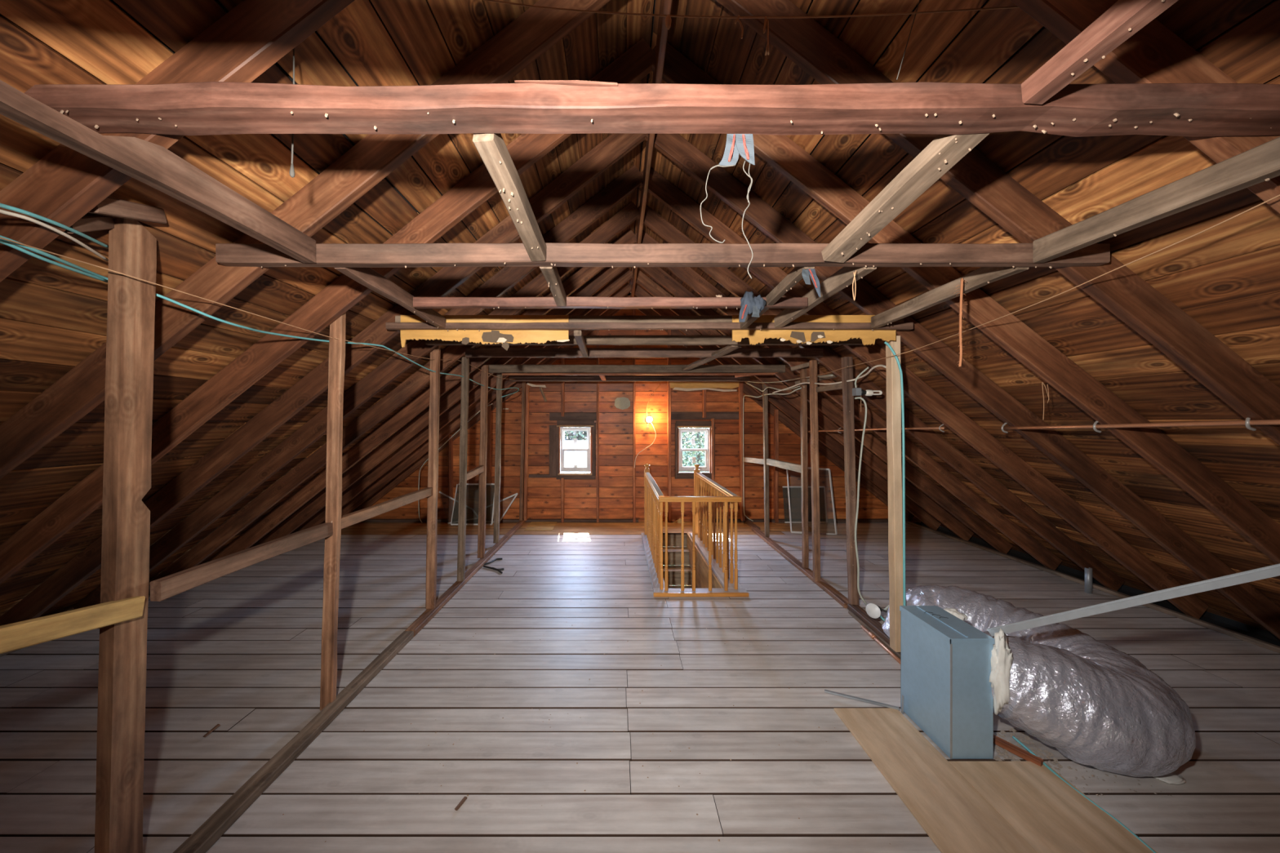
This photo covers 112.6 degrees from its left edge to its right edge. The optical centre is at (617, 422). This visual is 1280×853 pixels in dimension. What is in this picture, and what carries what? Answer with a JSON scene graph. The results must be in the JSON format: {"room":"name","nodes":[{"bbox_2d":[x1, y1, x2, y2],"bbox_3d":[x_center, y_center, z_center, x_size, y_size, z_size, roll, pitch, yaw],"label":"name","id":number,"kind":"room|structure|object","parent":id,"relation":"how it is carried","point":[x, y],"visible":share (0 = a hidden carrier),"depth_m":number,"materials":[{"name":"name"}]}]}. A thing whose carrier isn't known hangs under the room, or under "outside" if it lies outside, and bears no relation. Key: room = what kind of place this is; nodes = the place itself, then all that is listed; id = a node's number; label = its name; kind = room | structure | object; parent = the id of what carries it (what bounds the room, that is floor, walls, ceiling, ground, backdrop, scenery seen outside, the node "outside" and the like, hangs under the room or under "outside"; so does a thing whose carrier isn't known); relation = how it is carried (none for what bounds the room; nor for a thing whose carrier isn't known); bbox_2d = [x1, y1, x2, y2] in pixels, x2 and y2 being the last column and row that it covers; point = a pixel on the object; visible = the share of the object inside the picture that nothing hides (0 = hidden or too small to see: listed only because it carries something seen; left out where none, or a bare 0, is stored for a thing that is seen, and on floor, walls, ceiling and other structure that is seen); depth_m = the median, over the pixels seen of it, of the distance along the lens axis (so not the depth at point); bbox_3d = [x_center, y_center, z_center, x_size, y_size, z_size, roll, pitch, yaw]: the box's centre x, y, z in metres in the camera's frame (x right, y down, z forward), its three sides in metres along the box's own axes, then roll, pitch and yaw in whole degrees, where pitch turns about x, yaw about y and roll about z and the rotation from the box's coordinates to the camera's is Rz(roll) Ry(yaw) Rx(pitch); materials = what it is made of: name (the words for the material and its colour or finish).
{"room":"attic","nodes":[
{"label":"attic","id":0,"kind":"room"},
{"bbox_2d":[0,239,107,282],"bbox_3d":[-1.665,-0.476,1.262,0.032,0.036,0.472,0,0,-22],"label":"cable","id":1,"kind":"object","parent":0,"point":[2,242],"visible":0.98,"depth_m":1.23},
{"bbox_2d":[0,0,1279,641],"bbox_3d":[0.190,-0.121,2.700,10.797,4.298,9.000,0,0,0],"label":"ceiling","id":2,"kind":"structure","parent":0,"point":[1188,330],"depth_m":2.18,"materials":[{"name":"brown wood"}]},
{"bbox_2d":[88,196,166,223],"bbox_3d":[-1.593,-0.689,1.380,0.053,0.125,0.260,0,0,-11],"label":"block","id":3,"kind":"object","parent":2,"relation":"attached to","point":[110,206],"visible":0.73,"depth_m":1.37,"materials":[{"name":"brown wood"}]},
{"bbox_2d":[413,296,807,309],"bbox_3d":[-0.040,-0.646,2.315,2.120,0.062,0.054,0,0,0],"label":"tie beam","id":4,"kind":"structure","parent":2,"relation":"attached to","point":[582,302],"depth_m":2.29,"materials":[{"name":"red wood"}]},
{"bbox_2d":[539,266,566,306],"bbox_3d":[-0.300,-0.665,2.033,0.053,0.082,0.507,0,0,0],"label":"brace","id":5,"kind":"object","parent":4,"relation":"attached to","point":[551,274],"visible":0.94,"depth_m":1.98,"materials":[{"name":"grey wood"}]},
{"bbox_2d":[738,290,765,322],"bbox_3d":[0.707,-0.613,2.248,0.147,0.173,0.081,0,0,0],"label":"rag","id":6,"kind":"object","parent":4,"relation":"hanging from","point":[750,304],"visible":1,"depth_m":2.23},
{"bbox_2d":[740,266,814,328],"bbox_3d":[0.816,-0.653,2.295,0.047,0.059,1.031,0,-1,2],"label":"brace","id":7,"kind":"object","parent":4,"relation":"attached to","point":[795,275],"visible":0.81,"depth_m":2.08,"materials":[{"name":"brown wood"}]},
{"bbox_2d":[509,375,749,382],"bbox_3d":[0.175,-0.655,6.325,3.550,0.091,0.054,0,0,0],"label":"tie beam","id":8,"kind":"structure","parent":2,"relation":"attached to","point":[513,378],"depth_m":6.30,"materials":[{"name":"brown wood"}]},
{"bbox_2d":[488,364,785,373],"bbox_3d":[0.235,-0.656,5.195,3.590,0.100,0.055,0,0,0],"label":"tie beam","id":9,"kind":"structure","parent":2,"relation":"attached to","point":[492,368],"depth_m":5.17,"materials":[{"name":"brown wood"}]},
{"bbox_2d":[502,373,774,375],"bbox_3d":[0.250,-0.589,5.195,3.300,0.025,0.075,0,0,0],"label":"lath","id":10,"kind":"object","parent":9,"relation":"attached to","point":[503,374],"visible":1,"depth_m":5.16,"materials":[{"name":"orange wood"}]},
{"bbox_2d":[465,347,822,358],"bbox_3d":[0.250,-0.661,4.055,3.380,0.098,0.056,0,0,0],"label":"tie beam","id":11,"kind":"structure","parent":2,"relation":"attached to","point":[603,353],"depth_m":4.03,"materials":[{"name":"brown wood"}]},
{"bbox_2d":[681,345,742,370],"bbox_3d":[0.900,-0.642,4.335,0.097,0.036,1.638,0,0,-6],"label":"brace","id":12,"kind":"object","parent":11,"relation":"attached to","point":[728,348],"visible":0.9,"depth_m":4.08,"materials":[{"name":"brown wood"}]},
{"bbox_2d":[425,334,863,346],"bbox_3d":[0.225,-0.665,3.465,3.550,0.085,0.054,0,0,0],"label":"tie beam","id":13,"kind":"structure","parent":2,"relation":"attached to","point":[658,340],"depth_m":3.44,"materials":[{"name":"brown wood"}]},
{"bbox_2d":[573,330,588,357],"bbox_3d":[-0.285,-0.616,3.440,0.055,0.040,1.161,0,2,-1],"label":"brace","id":14,"kind":"object","parent":13,"relation":"attached to","point":[578,335],"visible":1,"depth_m":3.17,"materials":[{"name":"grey wood"}]},
{"bbox_2d":[395,315,903,322],"bbox_3d":[0.215,-0.693,2.899,3.430,0.064,0.049,0,0,0],"label":"tie beam","id":15,"kind":"structure","parent":2,"relation":"attached to","point":[637,318],"depth_m":2.88,"materials":[{"name":"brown wood"}]},
{"bbox_2d":[400,315,569,350],"bbox_3d":[-0.889,-0.602,2.863,1.136,0.241,0.022,0,0,0],"label":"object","id":16,"kind":"structure","parent":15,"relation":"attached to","point":[505,337],"depth_m":2.86,"materials":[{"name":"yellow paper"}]},
{"bbox_2d":[386,322,913,331],"bbox_3d":[0.210,-0.637,2.835,3.480,0.055,0.045,0,0,0],"label":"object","id":17,"kind":"structure","parent":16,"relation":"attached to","point":[389,326],"depth_m":2.82,"materials":[{"name":"brown wood"}]},
{"bbox_2d":[732,315,895,345],"bbox_3d":[1.318,-0.622,2.864,1.096,0.201,0.021,0,0,0],"label":"strip","id":18,"kind":"object","parent":15,"relation":"attached to","point":[755,336],"visible":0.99,"depth_m":2.86,"materials":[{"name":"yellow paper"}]},
{"bbox_2d":[24,80,1279,137],"bbox_3d":[0.207,-0.828,1.132,3.445,0.077,0.117,0,0,0],"label":"tie beam","id":19,"kind":"structure","parent":2,"relation":"attached to","point":[530,106],"depth_m":1.09,"materials":[{"name":"red wood"}]},
{"bbox_2d":[472,133,546,261],"bbox_3d":[-0.345,-0.747,1.451,0.068,0.199,0.549,0,0,6],"label":"brace","id":20,"kind":"object","parent":19,"relation":"attached to","point":[491,148],"visible":0.89,"depth_m":1.36,"materials":[{"name":"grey wood"}]},
{"bbox_2d":[700,133,755,278],"bbox_3d":[0.298,-0.590,1.160,0.146,0.398,0.025,0,0,9],"label":"rag","id":21,"kind":"object","parent":19,"relation":"hanging from","point":[735,144],"visible":1,"depth_m":1.16,"materials":[{"name":"fabric"}]},
{"bbox_2d":[821,132,990,262],"bbox_3d":[0.927,-0.748,1.445,0.103,0.208,0.568,0,0,-13],"label":"brace","id":22,"kind":"object","parent":19,"relation":"attached to","point":[944,152],"visible":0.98,"depth_m":1.38,"materials":[{"name":"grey wood"}]},
{"bbox_2d":[1021,0,1177,104],"bbox_3d":[1.065,-0.852,0.761,0.063,0.106,0.628,0,0,-5],"label":"brace","id":23,"kind":"object","parent":19,"relation":"attached to","point":[1122,20],"visible":1,"depth_m":0.93,"materials":[{"name":"red wood"}]},
{"bbox_2d":[215,242,1110,268],"bbox_3d":[0.182,-0.682,1.748,3.605,0.090,0.059,0,0,0],"label":"tie beam","id":24,"kind":"structure","parent":2,"relation":"attached to","point":[233,255],"depth_m":1.72,"materials":[{"name":"brown wood"}]},
{"bbox_2d":[0,80,315,262],"bbox_3d":[-1.218,-0.676,1.082,0.069,0.109,1.272,0,2,-3],"label":"brace","id":25,"kind":"object","parent":24,"relation":"attached to","point":[152,164],"visible":1,"depth_m":1.13,"materials":[{"name":"brown wood"}]},
{"bbox_2d":[333,266,445,328],"bbox_3d":[-1.157,-0.664,2.295,0.054,0.086,1.030,0,-1,0],"label":"brace","id":26,"kind":"object","parent":24,"relation":"attached to","point":[368,277],"visible":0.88,"depth_m":2.12,"materials":[{"name":"brown wood"}]},
{"bbox_2d":[801,268,820,297],"bbox_3d":[0.803,-0.584,1.771,0.068,0.125,0.044,0,0,32],"label":"rag","id":27,"kind":"object","parent":24,"relation":"hanging from","point":[805,273],"visible":1,"depth_m":1.77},
{"bbox_2d":[773,266,876,328],"bbox_3d":[1.055,-0.667,2.295,0.055,0.086,1.030,0,-1,0],"label":"brace","id":28,"kind":"object","parent":24,"relation":"attached to","point":[843,277],"visible":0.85,"depth_m":2.12,"materials":[{"name":"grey wood"}]},
{"bbox_2d":[871,266,1029,328],"bbox_3d":[1.692,-0.666,2.295,0.052,0.086,1.030,0,-1,0],"label":"brace","id":29,"kind":"object","parent":24,"relation":"attached to","point":[979,277],"visible":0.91,"depth_m":2.18,"materials":[{"name":"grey wood"}]},
{"bbox_2d":[953,278,966,366],"bbox_3d":[1.615,-0.469,2.005,0.042,0.414,0.050,0,0,-32],"label":"rope","id":30,"kind":"object","parent":29,"relation":"hanging from","point":[961,293],"visible":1,"depth_m":2.00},
{"bbox_2d":[484,0,1019,55],"bbox_3d":[0.410,-1.247,1.331,1.864,0.201,0.022,0,0,0],"label":"clothesline","id":31,"kind":"object","parent":2,"relation":"hanging from","point":[668,20],"visible":1,"depth_m":1.34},
{"bbox_2d":[808,424,945,433],"bbox_3d":[2.696,0.069,4.735,0.059,0.126,2.470,0,0,0],"label":"copper pipe","id":32,"kind":"object","parent":2,"relation":"attached to","point":[940,428],"visible":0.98,"depth_m":4.13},
{"bbox_2d":[1000,417,1279,433],"bbox_3d":[2.675,0.014,2.268,0.064,0.118,1.397,0,0,0],"label":"copper pipe","id":33,"kind":"object","parent":2,"relation":"attached to","point":[1247,422],"visible":0.94,"depth_m":2.10,"materials":[{"name":"metal"}]},
{"bbox_3d":[0.175,-0.710,0.550,3.250,0.064,0.105,0,0,0],"label":"tie beam","id":34,"kind":"structure","parent":2,"relation":"attached to","visible":0},
{"bbox_2d":[1032,136,1279,262],"bbox_3d":[1.695,-0.680,1.157,0.054,0.098,1.115,0,0,0],"label":"brace","id":35,"kind":"object","parent":34,"relation":"attached to","point":[1260,163],"visible":1,"depth_m":1.29,"materials":[{"name":"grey wood"}]},
{"bbox_2d":[0,521,1279,852],"bbox_3d":[0.175,1.679,2.700,9.850,0.122,8.800,0,0,0],"label":"floor","id":36,"kind":"structure","parent":0,"point":[239,651],"depth_m":2.40,"materials":[{"name":"grey wood"}]},
{"bbox_2d":[94,217,156,852],"bbox_3d":[-1.719,0.448,1.492,0.104,2.345,0.104,0,0,0],"label":"wall post","id":37,"kind":"object","parent":36,"relation":"on","point":[132,249],"visible":0.94,"depth_m":1.47,"materials":[{"name":"brown wood"}]},
{"bbox_2d":[0,203,108,248],"bbox_3d":[-1.605,-0.559,1.226,0.039,0.091,0.542,0,0,-27],"label":"cable","id":38,"kind":"object","parent":37,"relation":"attached to","point":[2,205],"visible":0.98,"depth_m":1.18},
{"bbox_2d":[0,208,108,261],"bbox_3d":[-1.625,-0.540,1.243,0.046,0.051,0.527,0,0,-27],"label":"cable","id":39,"kind":"object","parent":37,"relation":"attached to","point":[2,211],"visible":1,"depth_m":1.19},
{"bbox_2d":[0,595,145,653],"bbox_3d":[-1.675,0.576,1.060,0.047,0.210,0.891,0,0,-2],"label":"girt","id":40,"kind":"object","parent":37,"relation":"attached to","point":[22,634],"visible":1,"depth_m":1.29,"materials":[{"name":"brown wood"}]},
{"bbox_2d":[63,213,114,233],"bbox_3d":[-1.683,-0.637,1.355,0.048,0.151,0.252,0,0,-26],"label":"block","id":41,"kind":"object","parent":37,"relation":"attached to","point":[90,222],"visible":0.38,"depth_m":1.35,"materials":[{"name":"brown wood"}]},
{"bbox_2d":[173,631,413,852],"bbox_3d":[-1.589,1.596,1.760,0.085,0.049,2.920,0,0,0],"label":"floor plate","id":42,"kind":"object","parent":36,"relation":"on","point":[205,837],"visible":1,"depth_m":1.99,"materials":[{"name":"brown wood"}]},
{"bbox_2d":[320,311,346,711],"bbox_3d":[-1.612,0.415,2.417,0.075,2.411,0.046,1,0,0],"label":"wall post","id":43,"kind":"object","parent":36,"relation":"on","point":[336,362],"visible":0.8,"depth_m":2.40,"materials":[{"name":"brown wood"}]},
{"bbox_2d":[150,522,333,601],"bbox_3d":[-1.650,0.604,1.978,0.047,0.076,0.867,0,1,3],"label":"girt","id":44,"kind":"object","parent":43,"relation":"attached to","point":[162,588],"visible":1,"depth_m":1.81,"materials":[{"name":"brown wood"}]},
{"bbox_2d":[0,236,510,379],"bbox_3d":[-1.581,-0.567,3.910,0.154,0.223,5.781,0,0,0],"label":"string","id":45,"kind":"object","parent":43,"relation":"attached to","point":[0,237],"visible":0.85,"depth_m":1.56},
{"bbox_2d":[341,487,432,528],"bbox_3d":[-1.600,0.581,3.020,0.049,0.071,1.160,0,0,2],"label":"girt","id":46,"kind":"object","parent":43,"relation":"attached to","point":[352,518],"visible":0.92,"depth_m":2.89,"materials":[{"name":"brown wood"}]},
{"bbox_2d":[404,520,525,636],"bbox_3d":[-1.552,1.595,5.065,0.084,0.051,3.670,0,0,1],"label":"floor plate","id":47,"kind":"object","parent":36,"relation":"on","point":[423,620],"visible":0.94,"depth_m":4.09,"materials":[{"name":"brown wood"}]},
{"bbox_2d":[425,345,440,608],"bbox_3d":[-1.567,0.453,3.622,0.076,2.245,0.051,1,0,0],"label":"wall post","id":48,"kind":"object","parent":47,"relation":"on","point":[434,395],"visible":0.92,"depth_m":3.60,"materials":[{"name":"brown wood"}]},
{"bbox_2d":[457,356,469,581],"bbox_3d":[-1.537,0.463,4.245,0.067,2.226,0.057,1,0,0],"label":"wall post","id":49,"kind":"object","parent":47,"relation":"on","point":[464,361],"visible":0.98,"depth_m":4.22,"materials":[{"name":"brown wood"}]},
{"bbox_2d":[466,465,484,479],"bbox_3d":[-1.561,0.542,4.630,0.048,0.094,0.723,0,0,-2],"label":"girt","id":50,"kind":"object","parent":49,"relation":"attached to","point":[474,472],"visible":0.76,"depth_m":4.61,"materials":[{"name":"brown wood"}]},
{"bbox_2d":[477,364,488,558],"bbox_3d":[-1.574,0.453,4.985,0.079,2.245,0.054,1,0,0],"label":"wall post","id":51,"kind":"object","parent":47,"relation":"on","point":[484,375],"visible":0.98,"depth_m":4.96,"materials":[{"name":"brown wood"}]},
{"bbox_2d":[493,373,502,543],"bbox_3d":[-1.568,0.458,5.595,0.071,2.236,0.054,1,0,0],"label":"wall post","id":52,"kind":"object","parent":47,"relation":"on","point":[499,380],"visible":0.94,"depth_m":5.57,"materials":[{"name":"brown wood"}]},
{"bbox_2d":[0,235,519,397],"bbox_3d":[-1.587,-0.423,3.517,0.243,0.190,4.993,0,0,2],"label":"cable","id":53,"kind":"object","parent":52,"relation":"attached to","point":[34,250],"visible":0.87,"depth_m":1.70,"materials":[{"name":"plastic"}]},
{"bbox_2d":[519,382,526,520],"bbox_3d":[-1.532,0.463,6.879,0.055,2.226,0.085,1,0,0],"label":"wall post","id":54,"kind":"object","parent":47,"relation":"on","point":[523,384],"visible":1,"depth_m":6.84,"materials":[{"name":"brown wood"}]},
{"bbox_2d":[524,383,529,520],"bbox_3d":[-1.472,0.472,6.890,0.051,2.205,0.066,1,0,0],"label":"wall post","id":55,"kind":"object","parent":47,"relation":"on","point":[526,409],"visible":0.99,"depth_m":6.86,"materials":[{"name":"orange wood"}]},
{"bbox_2d":[450,483,494,524],"bbox_3d":[-2.269,1.284,6.743,0.674,0.632,0.188,0,0,0],"label":"screen","id":56,"kind":"object","parent":36,"relation":"on","point":[467,483],"visible":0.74,"depth_m":6.72,"materials":[{"name":"white metal"}]},
{"bbox_2d":[524,521,557,530],"bbox_3d":[-1.190,1.613,6.660,0.420,0.009,0.520,0,0,0],"label":"board offcut","id":57,"kind":"object","parent":36,"relation":"on","point":[533,526],"visible":1,"depth_m":6.63,"materials":[{"name":"brown wood"}]},
{"bbox_2d":[662,533,723,588],"bbox_3d":[0.743,2.791,4.880,0.585,2.339,2.960,0,0,0],"label":"staircase","id":58,"kind":"structure","parent":36,"relation":"attached to","point":[674,541],"depth_m":5.82,"materials":[{"name":"brown wood"}]},
{"bbox_2d":[641,463,748,596],"bbox_3d":[0.775,1.103,5.049,0.884,1.029,2.182,0,0,0],"label":"stair railing","id":59,"kind":"object","parent":36,"relation":"on","point":[717,559],"visible":1,"depth_m":4.25,"materials":[{"name":"brown wood"}]},
{"bbox_2d":[752,522,784,530],"bbox_3d":[2.325,1.613,6.650,0.350,0.009,0.500,0,0,0],"label":"board offcut","id":60,"kind":"object","parent":36,"relation":"on","point":[773,526],"visible":0.64,"depth_m":6.58,"materials":[{"name":"brown wood"}]},
{"bbox_2d":[751,528,849,608],"bbox_3d":[2.034,1.597,5.060,0.093,0.042,2.680,0,0,1],"label":"floor plate","id":61,"kind":"object","parent":36,"relation":"on","point":[830,590],"visible":0.91,"depth_m":4.58,"materials":[{"name":"brown wood"}]},
{"bbox_2d":[762,382,769,537],"bbox_3d":[2.055,0.477,5.910,0.058,2.195,0.064,-1,0,0],"label":"wall post","id":62,"kind":"object","parent":61,"relation":"on","point":[766,519],"visible":0.92,"depth_m":5.88,"materials":[{"name":"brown wood"}]},
{"bbox_2d":[754,194,1279,383],"bbox_3d":[1.939,-0.542,3.959,0.097,0.186,5.685,0,0,2],"label":"string","id":63,"kind":"object","parent":62,"relation":"attached to","point":[1275,197],"visible":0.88,"depth_m":1.62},
{"bbox_2d":[800,367,808,568],"bbox_3d":[2.032,0.472,4.646,0.062,2.205,0.056,-1,0,0],"label":"wall post","id":64,"kind":"object","parent":61,"relation":"on","point":[803,412],"visible":0.92,"depth_m":4.62,"materials":[{"name":"brown wood"}]},
{"bbox_2d":[765,458,800,472],"bbox_3d":[2.059,0.524,5.290,0.048,0.089,1.220,0,-1,1],"label":"girt","id":65,"kind":"object","parent":64,"relation":"attached to","point":[782,464],"visible":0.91,"depth_m":5.22,"materials":[{"name":"grey wood"}]},
{"bbox_2d":[808,360,820,581],"bbox_3d":[1.968,0.477,4.255,0.064,2.195,0.055,-1,0,0],"label":"wall post","id":66,"kind":"object","parent":61,"relation":"on","point":[812,363],"visible":0.99,"depth_m":4.23,"materials":[{"name":"brown wood"}]},
{"bbox_2d":[786,466,837,534],"bbox_3d":[2.862,1.145,6.330,0.660,0.986,0.287,0,0,4],"label":"screen","id":67,"kind":"object","parent":36,"relation":"on","point":[809,468],"visible":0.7,"depth_m":6.28,"materials":[{"name":"white metal"}]},
{"bbox_2d":[824,689,903,714],"bbox_3d":[1.408,1.559,2.451,0.395,0.098,0.038,0,0,25],"label":"metal strip","id":68,"kind":"object","parent":36,"relation":"on","point":[825,691],"visible":1,"depth_m":2.45,"materials":[{"name":"metal"}]},
{"bbox_2d":[847,604,900,653],"bbox_3d":[2.010,1.594,3.100,0.088,0.054,1.201,0,0,2],"label":"floor plate","id":69,"kind":"object","parent":36,"relation":"on","point":[856,610],"visible":0.36,"depth_m":3.40,"materials":[{"name":"brown wood"}]},
{"bbox_2d":[841,356,858,604],"bbox_3d":[2.023,0.502,3.709,0.072,2.146,0.068,-2,0,0],"label":"wall post","id":70,"kind":"object","parent":69,"relation":"on","point":[847,372],"visible":0.94,"depth_m":3.68,"materials":[{"name":"brown wood"}]},
{"bbox_2d":[772,364,886,393],"bbox_3d":[1.919,-0.381,3.947,0.176,0.088,1.925,0,0,-3],"label":"cable","id":71,"kind":"object","parent":70,"relation":"attached to","point":[877,366],"visible":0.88,"depth_m":3.82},
{"bbox_2d":[816,383,842,391],"bbox_3d":[2.003,-0.327,3.985,0.044,0.053,0.491,0,1,-4],"label":"girt","id":72,"kind":"object","parent":70,"relation":"attached to","point":[837,386],"visible":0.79,"depth_m":3.98,"materials":[{"name":"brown wood"}]},
{"bbox_2d":[854,396,867,605],"bbox_3d":[2.060,0.655,3.531,0.085,1.749,0.267,0,0,0],"label":"cable","id":73,"kind":"object","parent":70,"relation":"attached to","point":[857,397],"visible":0.95,"depth_m":3.63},
{"bbox_2d":[852,387,882,412],"bbox_3d":[2.142,-0.195,3.651,0.239,0.203,0.062,0,0,0],"label":"lamp","id":74,"kind":"object","parent":70,"relation":"attached to","point":[855,391],"visible":1,"depth_m":3.63,"materials":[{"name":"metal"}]},
{"bbox_2d":[885,335,902,652],"bbox_3d":[1.920,0.487,2.955,0.066,2.165,0.075,-1,0,0],"label":"wall post","id":75,"kind":"object","parent":69,"relation":"on","point":[893,388],"visible":0.87,"depth_m":2.92,"materials":[{"name":"brown wood"}]},
{"bbox_2d":[884,341,906,605],"bbox_3d":[1.911,0.399,2.902,0.193,1.905,0.062,0,0,-16],"label":"cable","id":76,"kind":"object","parent":75,"relation":"attached to","point":[885,342],"visible":0.88,"depth_m":2.88,"materials":[{"name":"plastic"}]},
{"bbox_2d":[848,610,900,658],"bbox_3d":[1.945,1.606,3.070,0.020,0.027,1.101,0,0,2],"label":"wood strip","id":77,"kind":"object","parent":36,"relation":"on","point":[897,654],"visible":0.57,"depth_m":3.23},
{"bbox_2d":[860,625,900,664],"bbox_3d":[1.904,1.604,2.955,0.036,0.034,0.811,0,0,3],"label":"tube","id":78,"kind":"object","parent":36,"relation":"on","point":[871,634],"visible":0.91,"depth_m":3.09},
{"bbox_2d":[833,708,1037,852],"bbox_3d":[1.392,1.612,1.375,0.352,0.012,2.050,0,0,0],"label":"wooden board","id":79,"kind":"object","parent":36,"relation":"on","point":[953,815],"visible":1,"depth_m":1.88,"materials":[{"name":"brown wood"}]},
{"bbox_2d":[899,605,994,759],"bbox_3d":[1.694,1.323,2.220,0.211,0.595,0.367,0,0,0],"label":"box","id":80,"kind":"object","parent":36,"relation":"on","point":[946,689],"visible":1,"depth_m":2.08,"materials":[{"name":"metal"}]},
{"bbox_2d":[942,608,967,621],"bbox_3d":[1.847,1.073,2.358,0.121,0.086,0.115,0,0,-36],"label":"insulation wool","id":81,"kind":"object","parent":80,"relation":"attached to","point":[962,616],"visible":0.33,"depth_m":2.34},
{"bbox_2d":[986,563,1279,636],"bbox_3d":[2.103,0.747,1.774,0.028,0.588,0.866,0,0,-41],"label":"strut","id":82,"kind":"object","parent":80,"relation":"attached to","point":[1273,571],"visible":1,"depth_m":1.72,"materials":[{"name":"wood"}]},
{"bbox_2d":[881,585,1195,777],"bbox_3d":[2.264,1.353,2.521,1.064,0.564,1.421,0,0,0],"label":"flexible duct","id":83,"kind":"object","parent":36,"relation":"on","point":[1082,696],"visible":0.66,"depth_m":1.94,"materials":[{"name":"silver metal"}]},
{"bbox_2d":[865,590,907,621],"bbox_3d":[2.214,1.396,3.114,0.695,0.336,0.148,0,0,38],"label":"junction box","id":84,"kind":"object","parent":83,"relation":"on","point":[873,611],"visible":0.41,"depth_m":3.26,"materials":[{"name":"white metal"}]},
{"bbox_2d":[989,627,1013,715],"bbox_3d":[1.825,1.191,2.033,0.108,0.414,0.082,0,0,0],"label":"insulation wool","id":85,"kind":"object","parent":83,"relation":"on","point":[1002,659],"visible":0.93,"depth_m":2.01,"materials":[{"name":"fabric"}]},
{"bbox_2d":[948,761,1157,852],"bbox_3d":[1.796,1.613,1.188,0.449,0.011,1.675,0,0,0],"label":"wooden board","id":86,"kind":"object","parent":36,"relation":"on","point":[1051,815],"visible":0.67,"depth_m":1.77,"materials":[{"name":"brown wood"}]},
{"bbox_2d":[1012,736,1155,852],"bbox_3d":[2.003,1.605,1.772,0.049,0.023,0.798,0,0,4],"label":"cable","id":87,"kind":"object","parent":86,"relation":"on","point":[1013,737],"visible":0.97,"depth_m":1.85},
{"bbox_2d":[993,728,1171,796],"bbox_3d":[2.104,1.612,2.054,0.597,0.012,0.412,0,0,0],"label":"debris","id":88,"kind":"object","parent":36,"relation":"on","point":[1049,754],"visible":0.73,"depth_m":2.08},
{"bbox_2d":[993,734,1043,766],"bbox_3d":[1.911,1.600,2.140,0.038,0.031,0.322,0,0,-30],"label":"scrap","id":89,"kind":"object","parent":88,"relation":"on","point":[1012,748],"visible":0.65,"depth_m":2.07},
{"bbox_2d":[1084,567,1092,593],"bbox_3d":[4.480,1.500,4.060,0.052,0.235,0.051,0,0,0],"label":"vent pipe","id":90,"kind":"object","parent":36,"relation":"on","point":[1087,572],"visible":1,"depth_m":4.05,"materials":[{"name":"metal"}]},
{"bbox_2d":[905,520,1279,653],"bbox_3d":[4.660,1.600,2.627,0.047,0.040,8.646,0,0,0],"label":"baseboard","id":91,"kind":"structure","parent":36,"relation":"on","point":[1263,644],"depth_m":3.91,"materials":[{"name":"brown wood"}]},
{"bbox_2d":[1154,773,1186,784],"bbox_3d":[2.502,1.609,1.929,0.131,0.023,0.062,0,0,0],"label":"insulation wool","id":92,"kind":"object","parent":36,"relation":"on","point":[1171,778],"visible":0.83,"depth_m":1.92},
{"bbox_2d":[360,292,920,522],"bbox_3d":[0.190,-0.195,6.995,9.977,3.930,0.171,0,0,0],"label":"wall","id":93,"kind":"structure","parent":0,"point":[615,494],"depth_m":7.00,"materials":[{"name":"brown wood"}]},
{"bbox_2d":[549,420,595,479],"bbox_3d":[-0.739,0.442,6.995,0.756,0.964,0.130,0,0,0],"label":"window","id":94,"kind":"structure","parent":93,"relation":"in","point":[554,430],"depth_m":6.95,"materials":[{"name":"white wood"}]},
{"bbox_2d":[614,397,630,409],"bbox_3d":[0.076,-0.317,6.990,0.259,0.205,0.010,0,0,0],"label":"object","id":95,"kind":"structure","parent":93,"relation":"attached to","point":[622,403],"depth_m":6.99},
{"bbox_2d":[675,421,715,479],"bbox_3d":[1.262,0.445,6.995,0.645,0.940,0.130,0,0,0],"label":"window","id":96,"kind":"structure","parent":93,"relation":"in","point":[678,432],"depth_m":6.96,"materials":[{"name":"white wood"}]},
{"bbox_2d":[737,382,745,520],"bbox_3d":[2.001,0.463,6.880,0.064,2.225,0.086,-1,0,0],"label":"wall post","id":97,"kind":"object","parent":93,"relation":"attached to","point":[740,384],"visible":0.84,"depth_m":6.84,"materials":[{"name":"orange wood"}]},
{"bbox_2d":[670,382,739,391],"bbox_3d":[1.398,-0.577,6.862,1.118,0.157,0.020,0,0,0],"label":"strip","id":98,"kind":"object","parent":97,"relation":"attached to","point":[683,386],"visible":0.97,"depth_m":6.86,"materials":[{"name":"wood"}]},
{"label":"outside","id":99,"kind":"structure","parent":0,"visible":0},
{"bbox_3d":[0.000,7.320,63.800,120.000,0.200,112.400,0,0,0],"label":"ground","id":100,"kind":"structure","parent":99,"visible":0},
{"bbox_2d":[560,440,586,471],"bbox_3d":[-4.900,4.170,22.950,13.000,6.100,8.500,0,0,0],"label":"house","id":101,"kind":"structure","parent":100,"relation":"on","point":[571,459],"depth_m":19.00,"materials":[{"name":"white"}]},
{"bbox_2d":[560,426,590,439],"bbox_3d":[-2.911,2.064,30.508,6.047,10.324,6.114,0,0,0],"label":"leafy tree","id":102,"kind":"object","parent":100,"relation":"on","point":[569,435],"visible":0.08,"depth_m":28.58,"materials":[{"name":"green plant"}]},
{"bbox_2d":[679,427,709,471],"bbox_3d":[2.908,2.458,15.513,4.604,9.539,4.642,0,0,36],"label":"leafy tree","id":103,"kind":"object","parent":100,"relation":"on","point":[699,437],"visible":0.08,"depth_m":14.33,"materials":[{"name":"green plant"}]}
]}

